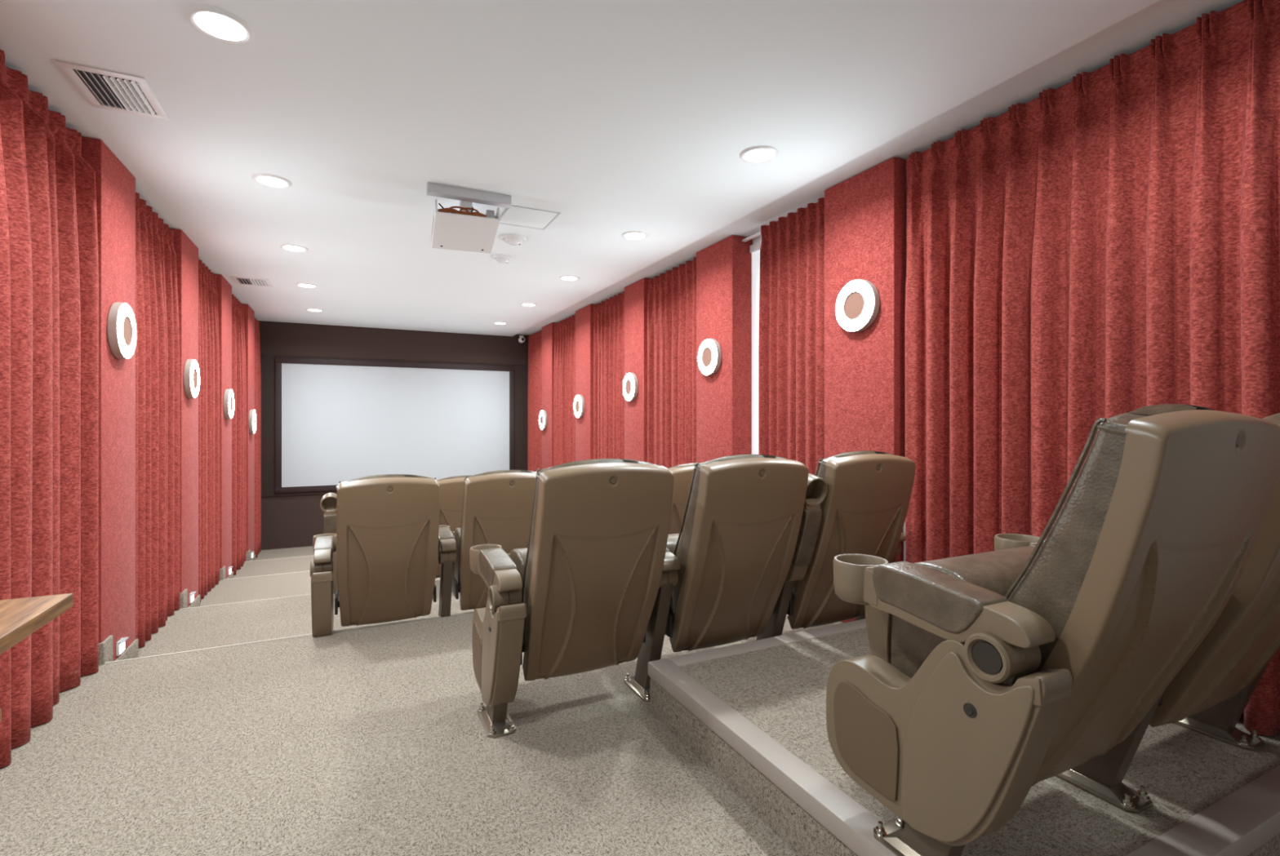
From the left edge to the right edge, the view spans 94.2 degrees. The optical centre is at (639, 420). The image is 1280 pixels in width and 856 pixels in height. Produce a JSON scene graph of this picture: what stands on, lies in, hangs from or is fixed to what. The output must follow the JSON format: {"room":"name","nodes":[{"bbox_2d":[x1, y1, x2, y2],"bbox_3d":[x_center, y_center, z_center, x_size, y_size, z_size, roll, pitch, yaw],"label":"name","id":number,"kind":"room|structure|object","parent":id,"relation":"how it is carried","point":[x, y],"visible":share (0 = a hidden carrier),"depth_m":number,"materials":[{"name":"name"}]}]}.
{"room":"home theater","nodes":[
{"label":"home theater","id":0,"kind":"room"},
{"bbox_2d":[257,320,529,550],"bbox_3d":[-3.321,0.250,8.470,3.770,3.400,0.100,0,0,-26],"label":"wall","id":1,"kind":"structure","parent":0,"point":[287,522],"depth_m":8.05,"materials":[{"name":"brown paint"}]},
{"bbox_2d":[260,355,528,497],"bbox_3d":[-3.294,0.077,8.416,3.770,1.826,0.020,0,0,-26],"label":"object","id":2,"kind":"object","parent":1,"relation":"attached to","point":[267,362],"visible":0.06,"depth_m":7.72,"materials":[{"name":"brown paint"}]},
{"bbox_2d":[275,357,514,493],"bbox_3d":[-3.320,0.068,8.377,3.120,1.759,0.030,0,0,-26],"label":"projection screen","id":3,"kind":"object","parent":2,"relation":"attached to","point":[336,421],"visible":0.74,"depth_m":8.28,"materials":[{"name":"white fabric"}]},
{"bbox_2d":[0,546,843,855],"bbox_3d":[-0.782,1.530,3.245,3.970,0.840,11.720,0,0,-26],"label":"floor","id":4,"kind":"structure","parent":0,"point":[371,741],"depth_m":1.97,"materials":[{"name":"carpet"}]},
{"bbox_2d":[0,593,73,721],"bbox_3d":[-1.103,0.735,0.509,0.500,0.750,1.380,0,0,-26],"label":"side table","id":5,"kind":"object","parent":4,"relation":"on","point":[20,618],"visible":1,"depth_m":1.12,"materials":[{"name":"brown wood"}]},
{"bbox_2d":[0,708,1,721],"bbox_3d":[-1.125,0.562,0.485,0.400,0.025,1.255,0,0,-26],"label":"shelf","id":6,"kind":"object","parent":5,"relation":"attached to","point":[0,708],"depth_m":1.13,"materials":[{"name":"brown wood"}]},
{"bbox_2d":[320,493,337,593],"bbox_3d":[-1.982,0.912,4.481,0.738,0.976,0.659,0,0,-26],"label":"seat","id":7,"kind":"object","parent":4,"relation":"on","point":[328,504],"visible":0.02,"depth_m":4.13,"materials":[{"name":"brown plastic"}]},
{"bbox_2d":[310,474,457,637],"bbox_3d":[-1.386,0.766,3.241,0.748,0.976,0.654,0,0,-26],"label":"seat","id":8,"kind":"object","parent":4,"relation":"on","point":[388,540],"visible":0.98,"depth_m":3.04,"materials":[{"name":"brown plastic"}]},
{"bbox_2d":[337,474,437,484],"bbox_3d":[-1.324,0.606,3.126,0.469,0.656,0.276,0,0,-26],"label":"cushion","id":9,"kind":"object","parent":8,"relation":"on","point":[388,476],"depth_m":3.02,"materials":[{"name":"brown leather"}]},
{"bbox_2d":[435,475,470,578],"bbox_3d":[-1.381,0.912,4.770,0.620,0.976,0.634,0,0,-26],"label":"seat","id":10,"kind":"object","parent":4,"relation":"on","point":[451,488],"visible":0.18,"depth_m":4.45,"materials":[{"name":"brown plastic"}]},
{"bbox_2d":[437,475,470,480],"bbox_3d":[-1.376,0.752,4.629,0.469,0.656,0.276,0,0,-26],"label":"cushion","id":11,"kind":"object","parent":10,"relation":"on","point":[456,477],"depth_m":4.49,"materials":[{"name":"brown leather"}]},
{"bbox_2d":[452,470,537,610],"bbox_3d":[-0.780,0.766,3.533,0.620,0.976,0.634,0,0,-26],"label":"seat","id":12,"kind":"object","parent":4,"relation":"on","point":[497,508],"visible":0.44,"depth_m":3.25,"materials":[{"name":"brown plastic"}]},
{"bbox_2d":[453,527,461,586],"bbox_3d":[-0.891,0.825,3.631,0.444,0.366,0.218,0,0,-26],"label":"seat cushion","id":13,"kind":"object","parent":12,"relation":"on","point":[457,532],"depth_m":3.50,"materials":[{"name":"brown leather"}]},
{"bbox_2d":[459,470,537,575],"bbox_3d":[-0.775,0.606,3.392,0.469,0.656,0.276,0,0,-26],"label":"cushion","id":14,"kind":"object","parent":12,"relation":"on","point":[508,528],"depth_m":3.25,"materials":[{"name":"brown leather"}]},
{"bbox_2d":[469,458,679,738],"bbox_3d":[-0.230,0.622,2.258,0.748,0.976,0.654,0,0,-26],"label":"seat","id":15,"kind":"object","parent":4,"relation":"on","point":[590,588],"visible":0.99,"depth_m":2.06,"materials":[{"name":"brown leather"}]},
{"bbox_2d":[509,547,527,641],"bbox_3d":[-0.284,0.681,2.380,0.444,0.366,0.218,0,0,-26],"label":"seat cushion","id":16,"kind":"object","parent":15,"relation":"on","point":[517,556],"depth_m":2.23,"materials":[{"name":"brown leather"}]},
{"bbox_2d":[523,458,656,637],"bbox_3d":[-0.168,0.462,2.142,0.469,0.656,0.276,0,0,-26],"label":"cushion","id":17,"kind":"object","parent":15,"relation":"on","point":[580,580],"depth_m":2.05,"materials":[{"name":"brown leather"}]},
{"bbox_2d":[667,462,700,534],"bbox_3d":[0.318,0.766,4.066,0.620,0.976,0.634,0,0,-26],"label":"seat","id":18,"kind":"object","parent":4,"relation":"on","point":[682,473],"visible":0.09,"depth_m":3.73,"materials":[{"name":"brown plastic"}]},
{"bbox_2d":[667,462,700,469],"bbox_3d":[0.322,0.606,3.925,0.469,0.656,0.276,0,0,-26],"label":"cushion","id":19,"kind":"object","parent":18,"relation":"on","point":[687,465],"depth_m":3.77,"materials":[{"name":"brown leather"}]},
{"bbox_2d":[665,454,827,652],"bbox_3d":[0.377,0.622,2.549,0.620,0.976,0.634,0,0,-26],"label":"seat","id":20,"kind":"object","parent":4,"relation":"on","point":[750,531],"visible":0.98,"depth_m":2.33,"materials":[{"name":"brown plastic"}]},
{"bbox_2d":[666,533,681,617],"bbox_3d":[0.265,0.681,2.647,0.444,0.366,0.218,0,0,-26],"label":"seat cushion","id":21,"kind":"object","parent":20,"relation":"on","point":[672,538],"depth_m":2.49,"materials":[{"name":"brown leather"}]},
{"bbox_2d":[671,454,786,616],"bbox_3d":[0.381,0.462,2.409,0.469,0.656,0.276,0,0,-26],"label":"cushion","id":22,"kind":"object","parent":20,"relation":"on","point":[733,563],"depth_m":2.31,"materials":[{"name":"brown leather"}]},
{"bbox_2d":[786,450,915,629],"bbox_3d":[0.925,0.622,2.816,0.620,0.976,0.634,0,0,-26],"label":"seat","id":23,"kind":"object","parent":4,"relation":"on","point":[864,507],"visible":0.72,"depth_m":2.56,"materials":[{"name":"brown plastic"}]},
{"bbox_2d":[792,450,893,595],"bbox_3d":[0.929,0.462,2.675,0.469,0.656,0.276,0,0,-26],"label":"cushion","id":24,"kind":"object","parent":23,"relation":"on","point":[846,526],"depth_m":2.55,"materials":[{"name":"brown leather"}]},
{"bbox_2d":[649,627,1279,855],"bbox_3d":[1.056,1.028,1.975,1.575,0.203,1.414,0,0,-26],"label":"floor","id":25,"kind":"structure","parent":4,"relation":"on","point":[780,690],"depth_m":1.63,"materials":[{"name":"carpet"}]},
{"bbox_2d":[667,618,866,666],"bbox_3d":[0.796,0.949,2.597,1.498,0.054,0.085,0,0,-26],"label":"trim","id":26,"kind":"structure","parent":25,"relation":"attached to","point":[705,655],"depth_m":2.45,"materials":[{"name":"beige plastic"}]},
{"bbox_2d":[648,658,896,855],"bbox_3d":[0.378,0.949,1.646,0.085,0.054,1.430,0,0,-26],"label":"trim","id":27,"kind":"structure","parent":25,"relation":"attached to","point":[850,822],"depth_m":1.60,"materials":[{"name":"beige plastic"}]},
{"bbox_2d":[826,404,1279,855],"bbox_3d":[0.904,0.448,1.319,0.748,0.956,0.654,0,0,-26],"label":"seat","id":28,"kind":"object","parent":25,"relation":"on","point":[988,677],"visible":1,"depth_m":1.11,"materials":[{"name":"brown leather"}]},
{"bbox_2d":[890,546,1041,678],"bbox_3d":[0.851,0.506,1.442,0.444,0.359,0.218,0,0,-26],"label":"seat cushion","id":29,"kind":"object","parent":28,"relation":"on","point":[996,571],"depth_m":1.37,"materials":[{"name":"brown leather"}]},
{"bbox_2d":[1008,404,1212,674],"bbox_3d":[0.966,0.291,1.203,0.469,0.643,0.276,0,0,-26],"label":"cushion","id":30,"kind":"object","parent":28,"relation":"on","point":[1119,590],"depth_m":1.05,"materials":[{"name":"brown leather"}]},
{"bbox_2d":[1125,764,1279,855],"bbox_3d":[1.384,0.949,1.387,1.498,0.054,0.085,0,0,-26],"label":"trim","id":31,"kind":"structure","parent":25,"relation":"attached to","point":[1240,823],"depth_m":1.36,"materials":[{"name":"beige plastic"}]},
{"bbox_2d":[1149,413,1279,750],"bbox_3d":[1.511,0.448,1.611,0.620,0.956,0.634,0,0,-26],"label":"seat","id":32,"kind":"object","parent":25,"relation":"on","point":[1209,695],"visible":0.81,"depth_m":1.41,"materials":[{"name":"brown plastic"}]},
{"bbox_2d":[1262,413,1279,425],"bbox_3d":[1.515,0.291,1.470,0.469,0.643,0.276,0,0,-26],"label":"cushion","id":33,"kind":"object","parent":32,"relation":"on","point":[1275,419],"depth_m":1.29,"materials":[{"name":"brown leather"}]},
{"bbox_2d":[0,0,1244,336],"bbox_3d":[-0.760,-1.363,3.200,3.770,0.173,11.620,0,0,-26],"label":"ceiling","id":34,"kind":"structure","parent":0,"point":[613,117],"depth_m":2.48,"materials":[{"name":"white paint"}]},
{"bbox_2d":[0,49,98,768],"bbox_3d":[-2.188,-0.074,2.097,0.133,2.361,1.287,0,0,-26],"label":"curtain","id":35,"kind":"object","parent":34,"relation":"hanging from","point":[49,270],"visible":0.98,"depth_m":2.17,"materials":[{"name":"red fabric"}]},
{"bbox_2d":[55,60,169,120],"bbox_3d":[-2.035,-1.272,2.316,0.252,0.013,0.345,0,0,-26],"label":"ceiling vent","id":36,"kind":"object","parent":34,"relation":"in","point":[103,89],"visible":1,"depth_m":2.30,"materials":[{"name":"white plastic"}]},
{"bbox_2d":[135,192,179,648],"bbox_3d":[-2.901,0.073,3.538,0.094,2.646,0.931,0,0,-26],"label":"curtain","id":37,"kind":"object","parent":34,"relation":"hanging from","point":[157,309],"visible":0.73,"depth_m":3.50,"materials":[{"name":"red fabric"}]},
{"bbox_2d":[198,257,219,602],"bbox_3d":[-3.513,0.073,4.798,0.095,2.646,0.873,0,0,-26],"label":"curtain","id":38,"kind":"object","parent":34,"relation":"hanging from","point":[208,323],"visible":0.75,"depth_m":4.84,"materials":[{"name":"red fabric"}]},
{"bbox_2d":[184,4,254,44],"bbox_3d":[-1.355,-1.272,1.921,0.185,0.010,0.185,0,0,-26],"label":"recessed light","id":39,"kind":"object","parent":34,"relation":"in","point":[215,23],"visible":1,"depth_m":1.91,"materials":[{"name":"white plastic"}]},
{"bbox_2d":[231,293,246,575],"bbox_3d":[-4.139,0.212,6.084,0.093,2.924,0.972,0,0,-26],"label":"curtain","id":40,"kind":"object","parent":34,"relation":"hanging from","point":[238,351],"visible":0.56,"depth_m":6.12,"materials":[{"name":"red fabric"}]},
{"bbox_2d":[230,275,272,287],"bbox_3d":[-3.576,-1.272,5.484,0.290,0.013,0.330,0,0,-26],"label":"ceiling vent","id":41,"kind":"object","parent":34,"relation":"in","point":[238,280],"visible":1,"depth_m":5.47,"materials":[{"name":"white plastic"}]},
{"bbox_2d":[254,317,261,557],"bbox_3d":[-4.725,0.212,7.289,0.084,2.924,0.732,0,0,-26],"label":"curtain","id":42,"kind":"object","parent":34,"relation":"hanging from","point":[257,344],"visible":0.38,"depth_m":7.43,"materials":[{"name":"red fabric"}]},
{"bbox_2d":[251,173,292,188],"bbox_3d":[-1.962,-1.272,3.171,0.185,0.010,0.185,0,0,-26],"label":"recessed light","id":43,"kind":"object","parent":34,"relation":"in","point":[266,180],"visible":1,"depth_m":3.16,"materials":[{"name":"white plastic"}]},
{"bbox_2d":[280,244,308,252],"bbox_3d":[-2.561,-1.272,4.404,0.185,0.010,0.185,0,0,-26],"label":"recessed light","id":44,"kind":"object","parent":34,"relation":"in","point":[291,247],"visible":1,"depth_m":4.39,"materials":[{"name":"white plastic"}]},
{"bbox_2d":[295,283,317,288],"bbox_3d":[-3.155,-1.272,5.627,0.185,0.010,0.185,0,0,-26],"label":"recessed light","id":45,"kind":"object","parent":34,"relation":"in","point":[301,285],"visible":1,"depth_m":5.62,"materials":[{"name":"white plastic"}]},
{"bbox_2d":[306,308,324,311],"bbox_3d":[-3.767,-1.272,6.886,0.185,0.010,0.185,0,0,-26],"label":"recessed light","id":46,"kind":"object","parent":34,"relation":"in","point":[308,309],"visible":1,"depth_m":6.88,"materials":[{"name":"white plastic"}]},
{"bbox_2d":[426,182,511,253],"bbox_3d":[-1.028,-1.156,3.476,0.454,0.242,0.422,0,0,-26],"label":"projector","id":47,"kind":"object","parent":34,"relation":"hanging from","point":[464,229],"visible":1,"depth_m":3.38,"materials":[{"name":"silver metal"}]},
{"bbox_2d":[493,321,506,324],"bbox_3d":[-1.841,-1.272,7.822,0.185,0.010,0.185,0,0,-26],"label":"recessed light","id":48,"kind":"object","parent":34,"relation":"in","point":[496,322],"visible":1,"depth_m":7.81,"materials":[{"name":"white plastic"}]},
{"bbox_2d":[493,254,511,263],"bbox_3d":[-1.077,-1.254,4.651,0.140,0.047,0.140,0,0,-26],"label":"smoke detector","id":49,"kind":"object","parent":34,"relation":"attached to","point":[502,259],"visible":1,"depth_m":4.61,"materials":[{"name":"white plastic"}]},
{"bbox_2d":[501,234,525,245],"bbox_3d":[-0.885,-1.254,4.162,0.170,0.047,0.170,0,0,-26],"label":"smoke detector","id":50,"kind":"object","parent":34,"relation":"attached to","point":[511,239],"visible":1,"depth_m":4.12,"materials":[{"name":"white plastic"}]},
{"bbox_2d":[518,335,524,342],"bbox_3d":[-1.789,-1.224,9.001,0.086,0.105,0.116,0,0,-26],"label":"security camera","id":51,"kind":"object","parent":34,"relation":"attached to","point":[522,339],"visible":1,"depth_m":8.96,"materials":[{"name":"white plastic"}]},
{"bbox_2d":[520,302,537,306],"bbox_3d":[-1.229,-1.272,6.563,0.185,0.010,0.185,0,0,-26],"label":"recessed light","id":52,"kind":"object","parent":34,"relation":"in","point":[527,304],"visible":1,"depth_m":6.56,"materials":[{"name":"white plastic"}]},
{"bbox_2d":[499,204,560,230],"bbox_3d":[-0.711,-1.275,3.753,0.322,0.004,0.352,0,0,-26],"label":"access hatch","id":53,"kind":"object","parent":34,"relation":"attached to","point":[515,215],"visible":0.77,"depth_m":3.74,"materials":[{"name":"white paint"}]},
{"bbox_2d":[527,329,542,471],"bbox_3d":[-1.544,0.195,8.784,0.090,2.959,0.822,0,0,-26],"label":"curtain","id":54,"kind":"object","parent":34,"relation":"hanging from","point":[534,387],"visible":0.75,"depth_m":8.80,"materials":[{"name":"red fabric"}]},
{"bbox_2d":[553,314,575,466],"bbox_3d":[-0.952,0.127,7.564,0.092,2.824,0.912,0,0,-26],"label":"curtain","id":55,"kind":"object","parent":34,"relation":"hanging from","point":[564,380],"visible":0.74,"depth_m":7.59,"materials":[{"name":"red fabric"}]},
{"bbox_2d":[559,275,579,280],"bbox_3d":[-0.634,-1.272,5.340,0.185,0.010,0.185,0,0,-26],"label":"recessed light","id":56,"kind":"object","parent":34,"relation":"in","point":[562,277],"visible":1,"depth_m":5.33,"materials":[{"name":"white plastic"}]},
{"bbox_2d":[593,291,624,459],"bbox_3d":[-0.326,0.056,6.290,0.078,2.681,0.913,0,0,-26],"label":"curtain","id":57,"kind":"object","parent":34,"relation":"hanging from","point":[609,314],"visible":0.68,"depth_m":6.24,"materials":[{"name":"red fabric"}]},
{"bbox_2d":[621,231,648,239],"bbox_3d":[-0.036,-1.272,4.107,0.185,0.010,0.185,0,0,-26],"label":"recessed light","id":58,"kind":"object","parent":34,"relation":"in","point":[631,235],"visible":1,"depth_m":4.10,"materials":[{"name":"white plastic"}]},
{"bbox_2d":[647,257,696,468],"bbox_3d":[0.268,0.056,5.065,0.076,2.681,0.912,0,0,-26],"label":"curtain","id":59,"kind":"object","parent":34,"relation":"hanging from","point":[672,295],"visible":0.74,"depth_m":5.02,"materials":[{"name":"red fabric"}]},
{"bbox_2d":[739,145,778,163],"bbox_3d":[0.572,-1.272,2.857,0.185,0.010,0.185,0,0,-26],"label":"recessed light","id":60,"kind":"object","parent":34,"relation":"in","point":[762,153],"visible":1,"depth_m":2.85,"materials":[{"name":"white plastic"}]},
{"bbox_2d":[758,197,824,475],"bbox_3d":[0.928,-0.089,3.689,0.080,2.391,0.627,0,0,-26],"label":"curtain","id":61,"kind":"object","parent":34,"relation":"hanging from","point":[791,329],"visible":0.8,"depth_m":3.67,"materials":[{"name":"red fabric"}]},
{"bbox_2d":[905,0,1279,736],"bbox_3d":[1.690,-0.093,2.111,0.104,2.398,1.823,0,0,-26],"label":"curtain","id":62,"kind":"object","parent":34,"relation":"hanging from","point":[1105,243],"visible":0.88,"depth_m":2.19,"materials":[{"name":"red fabric"}]},
{"bbox_2d":[752,235,761,244],"bbox_3d":[0.959,0.250,4.090,0.100,3.400,11.720,0,0,-26],"label":"wall","id":63,"kind":"structure","parent":0,"point":[755,240],"depth_m":4.23,"materials":[{"name":"white paint"}]},
{"bbox_2d":[222,570,310,580],"bbox_3d":[-2.103,1.413,5.965,3.770,0.034,0.013,0,0,-26],"label":"trim","id":64,"kind":"structure","parent":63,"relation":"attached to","point":[308,571],"depth_m":5.34,"materials":[{"name":"grey metal"}]},
{"bbox_2d":[244,555,310,562],"bbox_3d":[-2.721,1.556,7.237,3.770,0.034,0.013,0,0,-26],"label":"trim","id":65,"kind":"structure","parent":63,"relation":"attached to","point":[304,556],"depth_m":6.61,"materials":[{"name":"grey metal"}]},
{"bbox_2d":[104,611,474,663],"bbox_3d":[-0.889,1.123,3.466,3.770,0.034,0.013,0,0,-26],"label":"trim","id":66,"kind":"structure","parent":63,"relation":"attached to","point":[472,611],"depth_m":2.98,"materials":[{"name":"grey metal"}]},
{"bbox_2d":[179,579,439,609],"bbox_3d":[-1.484,1.267,4.691,3.770,0.034,0.013,0,0,-26],"label":"trim","id":67,"kind":"structure","parent":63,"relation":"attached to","point":[438,580],"depth_m":4.09,"materials":[{"name":"grey metal"}]},
{"bbox_2d":[542,322,555,469],"bbox_3d":[-1.205,0.185,8.220,0.177,2.985,0.480,0,0,-26],"label":"upholstered panel","id":68,"kind":"object","parent":63,"relation":"attached to","point":[548,331],"visible":0.37,"depth_m":8.12,"materials":[{"name":"red fabric"}]},
{"bbox_2d":[538,410,547,430],"bbox_3d":[-1.347,0.000,8.262,0.042,0.274,0.274,0,0,-26],"label":"wall sconce","id":69,"kind":"object","parent":68,"relation":"attached to","point":[543,420],"visible":1,"depth_m":8.20,"materials":[{"name":"beige plastic"}]},
{"bbox_2d":[538,410,544,429],"bbox_3d":[-1.364,0.000,8.254,0.004,0.266,0.266,0,0,-26],"label":"diffuser","id":70,"kind":"object","parent":69,"relation":"attached to","point":[541,419],"depth_m":8.24,"materials":[{"name":"white plastic"}]},
{"bbox_2d":[575,304,597,461],"bbox_3d":[-0.589,0.118,6.952,0.177,2.850,0.500,0,0,-26],"label":"upholstered panel","id":71,"kind":"object","parent":63,"relation":"attached to","point":[584,317],"visible":0.4,"depth_m":6.84,"materials":[{"name":"red fabric"}]},
{"bbox_2d":[573,395,584,417],"bbox_3d":[-0.713,-0.160,6.958,0.042,0.274,0.274,0,0,-26],"label":"wall sconce","id":72,"kind":"object","parent":71,"relation":"attached to","point":[579,402],"visible":1,"depth_m":6.91,"materials":[{"name":"beige plastic"}]},
{"bbox_2d":[624,278,648,462],"bbox_3d":[0.019,0.046,5.702,0.177,2.707,0.440,0,0,-26],"label":"upholstered panel","id":73,"kind":"object","parent":63,"relation":"attached to","point":[636,294],"visible":0.4,"depth_m":5.61,"materials":[{"name":"red fabric"}]},
{"bbox_2d":[622,373,638,401],"bbox_3d":[-0.093,-0.315,5.681,0.042,0.274,0.274,0,0,-26],"label":"wall sconce","id":74,"kind":"object","parent":73,"relation":"attached to","point":[630,384],"visible":1,"depth_m":5.64,"materials":[{"name":"beige plastic"}]},
{"bbox_2d":[696,235,752,462],"bbox_3d":[0.624,-0.026,4.456,0.177,2.561,0.490,0,0,-26],"label":"upholstered panel","id":75,"kind":"object","parent":63,"relation":"attached to","point":[724,268],"visible":0.48,"depth_m":4.27,"materials":[{"name":"red fabric"}]},
{"bbox_2d":[697,338,721,375],"bbox_3d":[0.516,-0.468,4.428,0.042,0.274,0.274,0,0,-26],"label":"wall sconce","id":76,"kind":"object","parent":75,"relation":"attached to","point":[709,355],"visible":1,"depth_m":4.39,"materials":[{"name":"beige plastic"}]},
{"bbox_2d":[742,231,760,242],"bbox_3d":[0.803,-1.277,4.109,0.025,0.014,0.290,0,0,-26],"label":"curtain rod","id":77,"kind":"object","parent":63,"relation":"attached to","point":[757,234],"depth_m":4.14,"materials":[{"name":"white plastic"}]},
{"bbox_2d":[749,240,761,454],"bbox_3d":[0.873,-0.225,4.118,0.030,2.050,1.285,0,0,-26],"label":"window","id":78,"kind":"structure","parent":63,"relation":"in","point":[755,255],"depth_m":4.23,"materials":[{"name":"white glass"}]},
{"bbox_2d":[824,156,906,622],"bbox_3d":[1.233,-0.099,3.203,0.177,2.417,0.485,0,0,-26],"label":"upholstered panel","id":79,"kind":"object","parent":63,"relation":"attached to","point":[865,214],"visible":0.43,"depth_m":3.09,"materials":[{"name":"red fabric"}]},
{"bbox_2d":[835,279,879,332],"bbox_3d":[1.143,-0.602,3.137,0.042,0.274,0.274,0,0,-26],"label":"wall sconce","id":80,"kind":"object","parent":79,"relation":"attached to","point":[857,304],"visible":1,"depth_m":3.11,"materials":[{"name":"beige plastic"}]},
{"bbox_2d":[902,521,905,561],"bbox_3d":[1.328,0.785,2.959,0.025,0.650,0.026,0,0,-26],"label":"trim","id":81,"kind":"structure","parent":63,"relation":"attached to","point":[904,527],"depth_m":2.96,"materials":[{"name":"white paint"}]},
{"bbox_3d":[-2.522,0.250,2.399,0.100,3.400,11.720,0,0,-26],"label":"wall","id":82,"kind":"structure","parent":0,"visible":0},
{"bbox_2d":[80,137,135,661],"bbox_3d":[-2.618,-0.011,2.886,0.146,2.530,0.480,0,0,-26],"label":"upholstered panel","id":83,"kind":"object","parent":82,"relation":"attached to","point":[115,185],"visible":0.42,"depth_m":2.86,"materials":[{"name":"red fabric"}]},
{"bbox_2d":[106,302,136,359],"bbox_3d":[-2.517,-0.433,2.891,0.042,0.274,0.274,0,0,-26],"label":"wall sconce","id":84,"kind":"object","parent":83,"relation":"attached to","point":[121,322],"visible":1,"depth_m":2.83,"materials":[{"name":"beige plastic"}]},
{"bbox_2d":[117,303,136,358],"bbox_3d":[-2.499,-0.433,2.899,0.004,0.266,0.266,0,0,-26],"label":"diffuser","id":85,"kind":"object","parent":84,"relation":"attached to","point":[126,327],"depth_m":2.88,"materials":[{"name":"white plastic"}]},
{"bbox_2d":[98,635,138,665],"bbox_3d":[-2.612,1.133,2.882,0.161,0.241,0.492,0,0,-26],"label":"baseboard","id":86,"kind":"structure","parent":82,"relation":"attached to","point":[105,648],"depth_m":2.78,"materials":[{"name":"carpet"}]},
{"bbox_2d":[115,636,128,656],"bbox_3d":[-2.533,1.108,2.909,0.028,0.064,0.080,0,0,-26],"label":"step light","id":87,"kind":"object","parent":82,"relation":"attached to","point":[120,645],"visible":1,"depth_m":2.88,"materials":[{"name":"white plastic"}]},
{"bbox_2d":[115,636,128,644],"bbox_3d":[-2.533,1.079,2.909,0.028,0.006,0.080,0,0,-26],"label":"hood","id":88,"kind":"object","parent":87,"relation":"attached to","point":[122,640],"depth_m":2.90,"materials":[{"name":"grey plastic"}]},
{"bbox_2d":[170,228,198,607],"bbox_3d":[-3.241,0.062,4.168,0.146,2.676,0.490,0,0,-26],"label":"upholstered panel","id":89,"kind":"object","parent":82,"relation":"attached to","point":[186,252],"visible":0.37,"depth_m":4.12,"materials":[{"name":"red fabric"}]},
{"bbox_2d":[183,359,199,398],"bbox_3d":[-3.128,-0.288,4.150,0.042,0.274,0.274,0,0,-26],"label":"wall sconce","id":90,"kind":"object","parent":89,"relation":"attached to","point":[191,370],"visible":1,"depth_m":4.08,"materials":[{"name":"beige plastic"}]},
{"bbox_2d":[190,360,199,397],"bbox_3d":[-3.111,-0.288,4.158,0.004,0.266,0.266,0,0,-26],"label":"diffuser","id":91,"kind":"object","parent":90,"relation":"attached to","point":[194,370],"depth_m":4.14,"materials":[{"name":"white plastic"}]},
{"bbox_2d":[179,588,199,608],"bbox_3d":[-3.235,1.278,4.164,0.161,0.243,0.502,0,0,-26],"label":"baseboard","id":92,"kind":"structure","parent":82,"relation":"attached to","point":[184,595],"depth_m":4.05,"materials":[{"name":"carpet"}]},
{"bbox_2d":[189,591,196,604],"bbox_3d":[-3.161,1.254,4.201,0.028,0.064,0.080,0,0,-26],"label":"step light","id":93,"kind":"object","parent":82,"relation":"attached to","point":[192,594],"visible":1,"depth_m":4.18,"materials":[{"name":"white plastic"}]},
{"bbox_2d":[213,274,231,578],"bbox_3d":[-3.842,0.134,5.404,0.146,2.819,0.500,0,0,-26],"label":"upholstered panel","id":94,"kind":"object","parent":82,"relation":"attached to","point":[224,289],"visible":0.28,"depth_m":5.38,"materials":[{"name":"red fabric"}]},
{"bbox_2d":[223,389,234,418],"bbox_3d":[-3.740,-0.146,5.409,0.042,0.274,0.274,0,0,-26],"label":"wall sconce","id":95,"kind":"object","parent":94,"relation":"attached to","point":[228,399],"visible":1,"depth_m":5.33,"materials":[{"name":"beige plastic"}]},
{"bbox_2d":[228,389,234,418],"bbox_3d":[-3.723,-0.146,5.418,0.004,0.266,0.266,0,0,-26],"label":"diffuser","id":96,"kind":"object","parent":95,"relation":"attached to","point":[231,399],"depth_m":5.40,"materials":[{"name":"white plastic"}]},
{"bbox_2d":[219,565,233,580],"bbox_3d":[-3.835,1.423,5.401,0.161,0.240,0.512,0,0,-26],"label":"baseboard","id":97,"kind":"structure","parent":82,"relation":"attached to","point":[222,571],"depth_m":5.25,"materials":[{"name":"carpet"}]},
{"bbox_2d":[227,566,232,575],"bbox_3d":[-3.799,1.397,5.514,0.028,0.064,0.080,0,0,-26],"label":"step light","id":98,"kind":"object","parent":82,"relation":"attached to","point":[229,568],"visible":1,"depth_m":5.49,"materials":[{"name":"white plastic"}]},
{"bbox_2d":[241,303,254,559],"bbox_3d":[-4.484,0.201,6.726,0.146,2.954,0.480,0,0,-26],"label":"upholstered panel","id":99,"kind":"object","parent":82,"relation":"attached to","point":[249,313],"visible":0.27,"depth_m":6.68,"materials":[{"name":"red fabric"}]},
{"bbox_2d":[248,409,256,434],"bbox_3d":[-4.365,0.018,6.696,0.042,0.274,0.274,0,0,-26],"label":"wall sconce","id":100,"kind":"object","parent":99,"relation":"attached to","point":[252,416],"visible":1,"depth_m":6.62,"materials":[{"name":"beige plastic"}]},
{"bbox_2d":[252,409,256,433],"bbox_3d":[-4.348,0.018,6.704,0.004,0.266,0.266,0,0,-26],"label":"diffuser","id":101,"kind":"object","parent":100,"relation":"attached to","point":[254,416],"depth_m":6.68,"materials":[{"name":"white plastic"}]},
{"bbox_2d":[246,549,255,561],"bbox_3d":[-4.478,1.562,6.723,0.161,0.232,0.492,0,0,-26],"label":"baseboard","id":102,"kind":"structure","parent":82,"relation":"attached to","point":[248,553],"depth_m":6.55,"materials":[{"name":"carpet"}]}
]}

